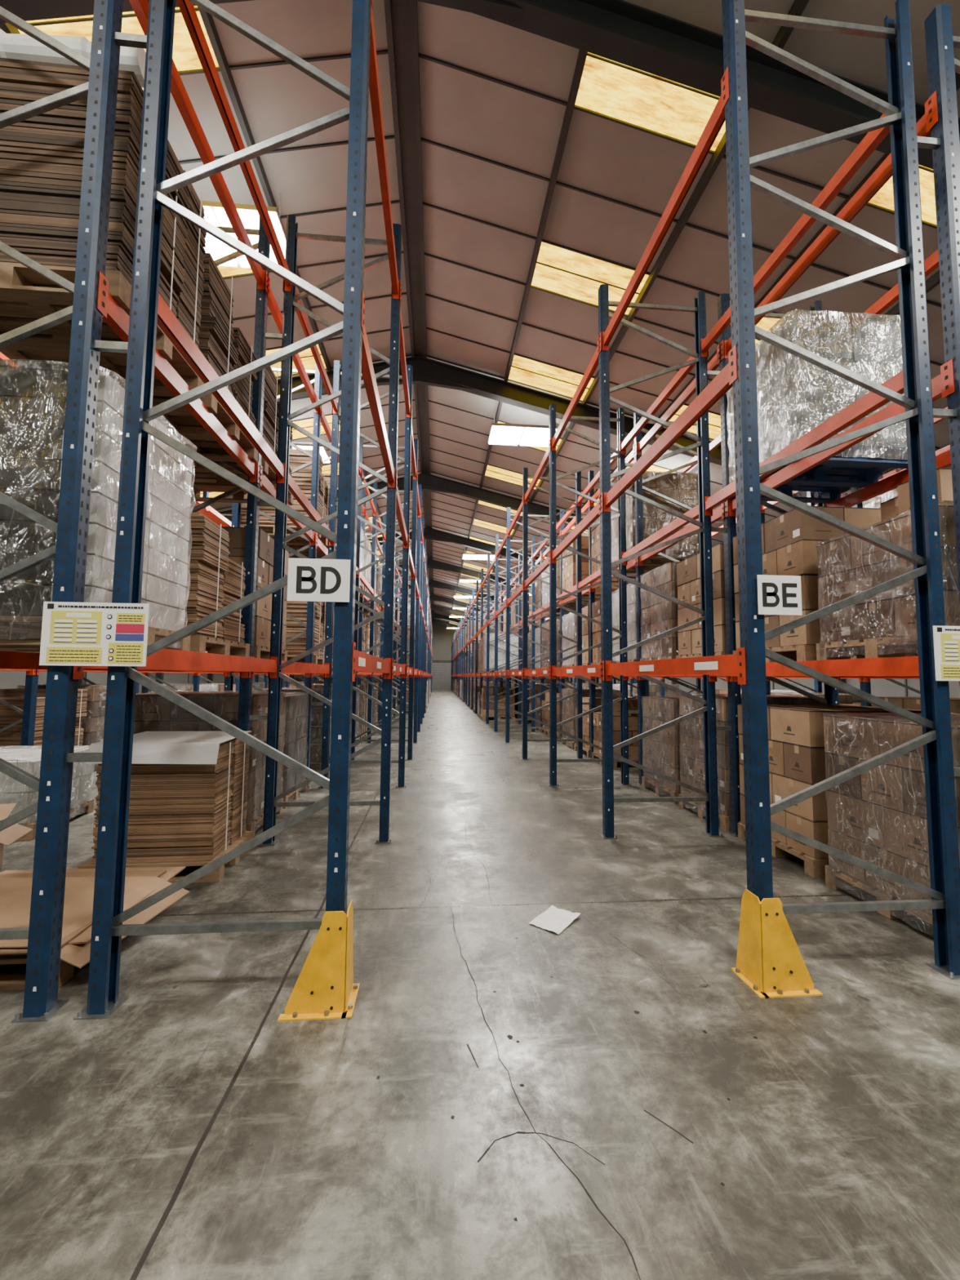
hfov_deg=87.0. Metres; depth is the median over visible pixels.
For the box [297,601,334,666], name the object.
load
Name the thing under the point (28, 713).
rack
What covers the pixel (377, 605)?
load
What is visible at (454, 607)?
light
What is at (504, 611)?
load
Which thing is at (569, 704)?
load
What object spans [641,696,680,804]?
load
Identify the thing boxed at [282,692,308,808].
load
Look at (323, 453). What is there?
light
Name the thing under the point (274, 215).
skylight
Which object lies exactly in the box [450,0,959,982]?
rack
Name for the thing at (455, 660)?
load
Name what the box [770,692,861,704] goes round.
load
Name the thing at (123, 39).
spacer
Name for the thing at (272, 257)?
light
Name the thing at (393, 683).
load
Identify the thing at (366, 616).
load
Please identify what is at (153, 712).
load
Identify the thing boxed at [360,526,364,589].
load
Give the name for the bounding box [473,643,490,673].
load
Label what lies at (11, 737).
load
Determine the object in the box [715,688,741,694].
load
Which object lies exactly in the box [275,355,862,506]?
rafter
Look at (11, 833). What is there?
carton
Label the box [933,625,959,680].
notice sign
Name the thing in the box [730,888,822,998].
protector
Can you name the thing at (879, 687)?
wall
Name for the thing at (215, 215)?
skylight
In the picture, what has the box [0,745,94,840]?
load
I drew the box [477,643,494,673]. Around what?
load
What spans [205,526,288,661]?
load
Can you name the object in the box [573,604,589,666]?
load
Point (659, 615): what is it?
load
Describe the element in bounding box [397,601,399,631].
load
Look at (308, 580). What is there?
aisle sign
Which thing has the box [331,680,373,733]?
load
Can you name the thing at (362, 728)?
load
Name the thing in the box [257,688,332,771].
load
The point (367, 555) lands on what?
load
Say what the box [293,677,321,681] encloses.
load
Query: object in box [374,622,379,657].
load
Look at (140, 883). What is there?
cardboard sheets
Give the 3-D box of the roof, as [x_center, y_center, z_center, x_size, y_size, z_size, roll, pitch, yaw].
[-2.770,-3.156,27.660,26.300,3.249,69.000,1,-4,-5]
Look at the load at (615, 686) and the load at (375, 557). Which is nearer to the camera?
the load at (375, 557)
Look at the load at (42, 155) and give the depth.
2.78 m
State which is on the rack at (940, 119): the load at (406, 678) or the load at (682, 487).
the load at (682, 487)
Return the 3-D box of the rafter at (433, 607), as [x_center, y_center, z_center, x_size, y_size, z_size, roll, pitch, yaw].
[-4.457,0.793,46.703,28.900,8.200,0.200,1,-4,-5]
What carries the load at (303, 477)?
on the rack at (93, 303)
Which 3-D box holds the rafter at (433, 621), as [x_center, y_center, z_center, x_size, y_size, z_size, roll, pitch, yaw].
[-5.507,1.664,58.826,28.900,8.200,0.200,1,-4,-5]
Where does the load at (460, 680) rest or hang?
on the floor
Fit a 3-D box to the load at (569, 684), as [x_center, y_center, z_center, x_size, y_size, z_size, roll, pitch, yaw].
[5.018,2.742,24.767,1.192,1.300,1.028,1,-4,-5]
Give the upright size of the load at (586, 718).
1.149 m
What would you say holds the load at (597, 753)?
on the floor
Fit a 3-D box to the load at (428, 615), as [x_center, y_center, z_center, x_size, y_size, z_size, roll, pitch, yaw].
[-3.357,-0.685,27.731,1.180,1.299,1.000,1,-4,-5]
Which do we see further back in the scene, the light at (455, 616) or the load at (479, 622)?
the light at (455, 616)
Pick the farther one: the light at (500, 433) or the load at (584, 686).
the load at (584, 686)
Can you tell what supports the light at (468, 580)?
hanging from the roof
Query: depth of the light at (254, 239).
6.19 m
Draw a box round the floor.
[0,688,959,1279]
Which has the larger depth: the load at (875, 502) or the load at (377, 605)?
the load at (377, 605)
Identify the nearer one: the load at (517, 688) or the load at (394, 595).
the load at (517, 688)
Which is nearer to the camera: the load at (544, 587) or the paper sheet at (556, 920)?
the paper sheet at (556, 920)
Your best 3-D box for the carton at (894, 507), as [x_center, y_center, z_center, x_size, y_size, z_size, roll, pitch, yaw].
[3.215,-0.945,3.592,0.582,0.271,0.652,1,-4,-5]
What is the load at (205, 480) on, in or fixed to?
on the rack at (93, 303)
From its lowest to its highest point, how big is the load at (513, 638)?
1.324 m
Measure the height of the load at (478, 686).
1.149 m
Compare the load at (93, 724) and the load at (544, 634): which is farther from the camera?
the load at (544, 634)
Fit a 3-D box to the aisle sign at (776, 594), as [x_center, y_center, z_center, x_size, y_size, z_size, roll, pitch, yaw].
[1.603,-0.240,2.717,0.245,0.213,0.021,1,-4,-5]
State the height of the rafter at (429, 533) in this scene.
8.200 m
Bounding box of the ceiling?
[0,0,959,627]
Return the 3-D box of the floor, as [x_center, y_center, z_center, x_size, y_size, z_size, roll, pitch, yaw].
[-2.829,3.601,27.170,28.900,0.201,69.000,1,-4,-5]
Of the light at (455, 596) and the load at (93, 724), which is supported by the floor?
the load at (93, 724)
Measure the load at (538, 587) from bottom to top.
1.149 m
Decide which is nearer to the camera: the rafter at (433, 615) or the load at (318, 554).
the load at (318, 554)
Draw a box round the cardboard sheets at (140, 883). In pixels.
[0,866,189,990]
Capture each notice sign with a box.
[39,601,149,666]
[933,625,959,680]
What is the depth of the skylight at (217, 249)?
6.34 m
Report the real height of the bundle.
1.037 m
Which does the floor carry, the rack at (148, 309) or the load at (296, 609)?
the rack at (148, 309)
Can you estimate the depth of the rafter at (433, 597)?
41.01 m
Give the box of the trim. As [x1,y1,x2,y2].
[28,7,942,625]
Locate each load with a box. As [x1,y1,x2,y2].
[0,57,206,398]
[0,359,197,652]
[0,688,87,749]
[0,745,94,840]
[17,683,106,768]
[28,511,249,657]
[133,689,285,835]
[147,683,218,692]
[152,252,257,462]
[173,684,235,691]
[191,366,293,505]
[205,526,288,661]
[214,681,265,692]
[240,448,330,552]
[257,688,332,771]
[267,680,296,688]
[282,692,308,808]
[285,598,326,664]
[286,501,337,558]
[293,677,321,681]
[296,683,360,746]
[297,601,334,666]
[314,680,367,739]
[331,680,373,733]
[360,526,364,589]
[362,615,369,653]
[363,556,376,603]
[363,558,380,609]
[363,566,382,613]
[363,609,381,621]
[363,618,374,655]
[364,535,371,593]
[372,682,377,731]
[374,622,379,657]
[376,595,395,627]
[377,627,381,657]
[377,683,379,720]
[391,683,393,708]
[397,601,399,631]
[398,643,427,672]
[399,597,428,631]
[405,687,426,713]
[406,678,427,708]
[408,614,429,639]
[455,659,468,675]
[457,635,471,653]
[459,680,461,699]
[462,679,479,702]
[466,621,486,644]
[466,681,468,706]
[469,681,493,709]
[472,685,500,713]
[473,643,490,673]
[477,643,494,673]
[477,692,479,717]
[480,636,512,672]
[480,687,515,720]
[483,633,518,672]
[491,619,494,633]
[497,610,503,633]
[503,610,522,635]
[511,595,540,631]
[511,682,539,716]
[515,684,531,720]
[520,684,557,724]
[521,638,522,668]
[527,631,531,669]
[534,574,576,617]
[534,626,540,669]
[534,697,545,731]
[540,692,559,736]
[541,565,588,613]
[541,621,549,668]
[555,555,600,608]
[556,618,559,666]
[556,693,560,742]
[561,536,618,600]
[561,612,574,666]
[561,688,620,749]
[568,682,588,688]
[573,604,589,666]
[574,696,631,757]
[582,683,613,688]
[591,516,661,583]
[591,599,614,664]
[591,698,638,768]
[610,471,699,571]
[611,583,636,662]
[612,684,630,689]
[632,683,679,698]
[640,561,679,661]
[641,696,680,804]
[675,543,782,658]
[679,693,824,831]
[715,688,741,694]
[726,309,907,503]
[733,506,907,662]
[737,704,921,878]
[740,689,814,694]
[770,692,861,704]
[815,500,959,660]
[822,712,959,924]
[845,702,872,706]
[850,653,912,658]
[862,487,897,508]
[872,697,959,714]
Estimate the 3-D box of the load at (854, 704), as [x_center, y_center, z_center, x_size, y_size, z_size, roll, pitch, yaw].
[6.434,1.643,8.405,1.180,1.149,1.000,1,-4,-5]
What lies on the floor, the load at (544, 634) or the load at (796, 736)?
the load at (796, 736)
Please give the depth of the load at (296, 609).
7.31 m
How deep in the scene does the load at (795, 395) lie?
4.41 m
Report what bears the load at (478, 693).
on the floor
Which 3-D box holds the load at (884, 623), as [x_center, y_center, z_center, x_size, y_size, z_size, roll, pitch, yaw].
[3.270,-0.326,3.547,1.192,0.939,1.028,1,-4,-5]
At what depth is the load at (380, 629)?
15.59 m
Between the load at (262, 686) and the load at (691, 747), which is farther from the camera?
the load at (262, 686)
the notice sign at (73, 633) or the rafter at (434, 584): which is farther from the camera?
the rafter at (434, 584)
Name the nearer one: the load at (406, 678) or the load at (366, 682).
the load at (366, 682)
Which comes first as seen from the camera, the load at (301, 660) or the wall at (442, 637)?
the load at (301, 660)
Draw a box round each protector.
[277,900,359,1021]
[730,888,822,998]
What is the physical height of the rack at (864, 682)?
5.670 m
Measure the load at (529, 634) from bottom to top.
1.300 m
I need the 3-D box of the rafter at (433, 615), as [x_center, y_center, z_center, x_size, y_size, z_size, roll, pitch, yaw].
[-4.982,1.228,52.764,28.900,8.200,0.200,1,-4,-5]
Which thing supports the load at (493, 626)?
on the rack at (940, 119)
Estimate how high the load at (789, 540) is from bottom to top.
1.299 m
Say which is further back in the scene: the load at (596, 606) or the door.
the door
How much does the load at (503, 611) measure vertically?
1.299 m
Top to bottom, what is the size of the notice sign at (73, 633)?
0.300 m
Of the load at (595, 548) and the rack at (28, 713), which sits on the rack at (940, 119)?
the load at (595, 548)
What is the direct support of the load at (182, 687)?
on the floor
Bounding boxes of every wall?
[0,671,302,693]
[314,623,547,680]
[556,676,959,697]
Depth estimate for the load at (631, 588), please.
7.96 m
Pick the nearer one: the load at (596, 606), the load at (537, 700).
the load at (596, 606)
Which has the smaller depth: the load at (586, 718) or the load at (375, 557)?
the load at (586, 718)
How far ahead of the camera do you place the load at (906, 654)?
8.02 m
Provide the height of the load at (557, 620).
1.300 m
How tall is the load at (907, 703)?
1.299 m
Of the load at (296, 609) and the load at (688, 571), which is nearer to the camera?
the load at (688, 571)
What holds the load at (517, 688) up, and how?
on the floor
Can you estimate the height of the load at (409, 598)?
1.324 m
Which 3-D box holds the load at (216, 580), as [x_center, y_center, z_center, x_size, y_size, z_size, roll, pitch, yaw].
[-2.669,-0.398,4.165,1.185,1.068,1.000,1,-4,-5]
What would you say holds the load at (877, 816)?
on the floor
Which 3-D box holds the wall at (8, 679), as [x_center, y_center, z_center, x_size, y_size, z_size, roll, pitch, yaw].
[-17.288,0.911,26.111,0.230,5.162,69.000,1,-4,-5]
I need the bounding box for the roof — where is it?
[0,0,959,625]
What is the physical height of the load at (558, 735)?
1.149 m
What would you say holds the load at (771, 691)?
on the floor
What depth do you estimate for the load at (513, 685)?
19.80 m
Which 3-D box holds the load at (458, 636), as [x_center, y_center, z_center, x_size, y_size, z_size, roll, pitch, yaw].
[-1.158,0.364,39.714,1.180,1.299,1.000,1,-4,-5]
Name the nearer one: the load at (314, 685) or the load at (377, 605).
the load at (314, 685)
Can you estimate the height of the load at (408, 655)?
1.300 m
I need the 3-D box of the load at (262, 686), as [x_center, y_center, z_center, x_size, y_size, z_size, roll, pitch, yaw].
[-7.318,1.942,15.397,1.190,1.325,1.044,1,-4,-5]
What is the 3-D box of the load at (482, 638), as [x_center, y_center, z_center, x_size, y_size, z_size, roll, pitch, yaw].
[0.650,0.558,18.535,1.192,1.300,1.028,1,-4,-5]
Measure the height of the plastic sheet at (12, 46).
0.200 m
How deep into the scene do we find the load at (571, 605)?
12.63 m
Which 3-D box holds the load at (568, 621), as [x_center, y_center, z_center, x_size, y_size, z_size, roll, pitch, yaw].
[2.572,0.062,11.644,1.189,1.324,1.044,1,-4,-5]
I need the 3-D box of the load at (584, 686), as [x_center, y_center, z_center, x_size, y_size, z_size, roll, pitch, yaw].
[5.222,2.574,22.411,1.180,1.299,1.000,1,-4,-5]
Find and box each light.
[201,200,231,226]
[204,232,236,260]
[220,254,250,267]
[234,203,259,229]
[247,234,258,244]
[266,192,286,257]
[269,245,277,263]
[292,444,312,449]
[320,445,330,462]
[448,615,464,617]
[453,595,475,598]
[453,606,466,608]
[459,577,480,582]
[462,552,494,559]
[488,412,557,447]
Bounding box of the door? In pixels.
[431,660,451,688]
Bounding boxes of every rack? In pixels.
[0,0,408,1022]
[0,351,377,748]
[73,0,432,1020]
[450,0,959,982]
[470,4,959,836]
[513,406,950,706]
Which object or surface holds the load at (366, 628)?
on the rack at (93, 303)
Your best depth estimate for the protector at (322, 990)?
2.33 m
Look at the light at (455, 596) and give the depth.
34.39 m
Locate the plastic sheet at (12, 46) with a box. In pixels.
[0,28,146,89]
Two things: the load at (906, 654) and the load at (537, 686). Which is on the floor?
the load at (537, 686)
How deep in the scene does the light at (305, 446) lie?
11.64 m
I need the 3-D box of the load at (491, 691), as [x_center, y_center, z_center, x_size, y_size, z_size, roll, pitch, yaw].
[0.631,2.321,18.451,1.180,1.149,1.000,1,-4,-5]
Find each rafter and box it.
[0,0,959,169]
[78,527,627,684]
[155,559,677,684]
[207,579,634,683]
[217,472,845,693]
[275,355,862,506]
[288,613,568,680]
[397,593,493,612]
[430,604,585,682]
[431,618,466,631]
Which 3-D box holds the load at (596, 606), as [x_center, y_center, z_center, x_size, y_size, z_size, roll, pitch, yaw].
[2.772,-0.092,9.326,1.180,1.299,1.000,1,-4,-5]
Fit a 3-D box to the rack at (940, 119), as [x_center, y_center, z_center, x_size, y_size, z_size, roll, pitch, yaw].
[1.014,0.885,29.836,1.220,5.670,54.190,1,-4,-5]
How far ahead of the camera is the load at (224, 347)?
4.20 m
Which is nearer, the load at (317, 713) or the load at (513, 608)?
the load at (317, 713)
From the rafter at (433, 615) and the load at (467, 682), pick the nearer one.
the load at (467, 682)
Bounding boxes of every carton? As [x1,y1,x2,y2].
[0,803,32,870]
[880,467,953,520]
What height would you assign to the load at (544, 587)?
1.324 m
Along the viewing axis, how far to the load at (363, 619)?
13.24 m
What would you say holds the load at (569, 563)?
on the rack at (940, 119)
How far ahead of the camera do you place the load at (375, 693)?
14.62 m
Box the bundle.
[78,730,253,883]
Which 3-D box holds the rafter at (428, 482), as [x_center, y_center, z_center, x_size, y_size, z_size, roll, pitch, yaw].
[-1.833,-1.383,16.394,28.900,8.200,0.200,1,-4,-5]
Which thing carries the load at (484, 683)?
on the floor
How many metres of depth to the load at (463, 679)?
30.95 m
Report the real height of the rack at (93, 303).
6.150 m
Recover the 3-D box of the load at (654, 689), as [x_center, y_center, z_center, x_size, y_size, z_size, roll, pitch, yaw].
[5.732,2.116,16.528,1.192,1.369,1.028,1,-4,-5]
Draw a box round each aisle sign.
[286,557,350,602]
[756,574,802,615]
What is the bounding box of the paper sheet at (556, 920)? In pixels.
[528,905,580,933]
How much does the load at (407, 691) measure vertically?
1.068 m
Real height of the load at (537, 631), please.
1.324 m
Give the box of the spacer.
[66,31,959,776]
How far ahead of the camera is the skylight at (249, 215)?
5.88 m
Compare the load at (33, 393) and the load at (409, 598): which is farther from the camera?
the load at (409, 598)
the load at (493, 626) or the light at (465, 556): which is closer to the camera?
the light at (465, 556)
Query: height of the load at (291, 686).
1.307 m
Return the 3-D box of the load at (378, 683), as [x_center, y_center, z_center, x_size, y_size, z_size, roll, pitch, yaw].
[-3.799,2.098,16.947,1.192,1.300,1.028,1,-4,-5]
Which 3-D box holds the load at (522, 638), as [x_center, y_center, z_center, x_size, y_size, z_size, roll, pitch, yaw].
[2.059,0.499,17.562,1.180,1.299,1.000,1,-4,-5]
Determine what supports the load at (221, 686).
on the floor
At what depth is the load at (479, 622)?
27.56 m
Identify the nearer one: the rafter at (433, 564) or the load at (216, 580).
the load at (216, 580)
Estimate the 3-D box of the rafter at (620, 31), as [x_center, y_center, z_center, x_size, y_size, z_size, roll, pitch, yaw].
[-0.783,-2.254,4.270,28.900,8.200,0.200,1,-4,-5]
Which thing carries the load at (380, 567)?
on the rack at (93, 303)
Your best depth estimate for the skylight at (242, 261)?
6.56 m
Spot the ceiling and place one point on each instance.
(460, 110)
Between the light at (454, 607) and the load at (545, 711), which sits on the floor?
the load at (545, 711)

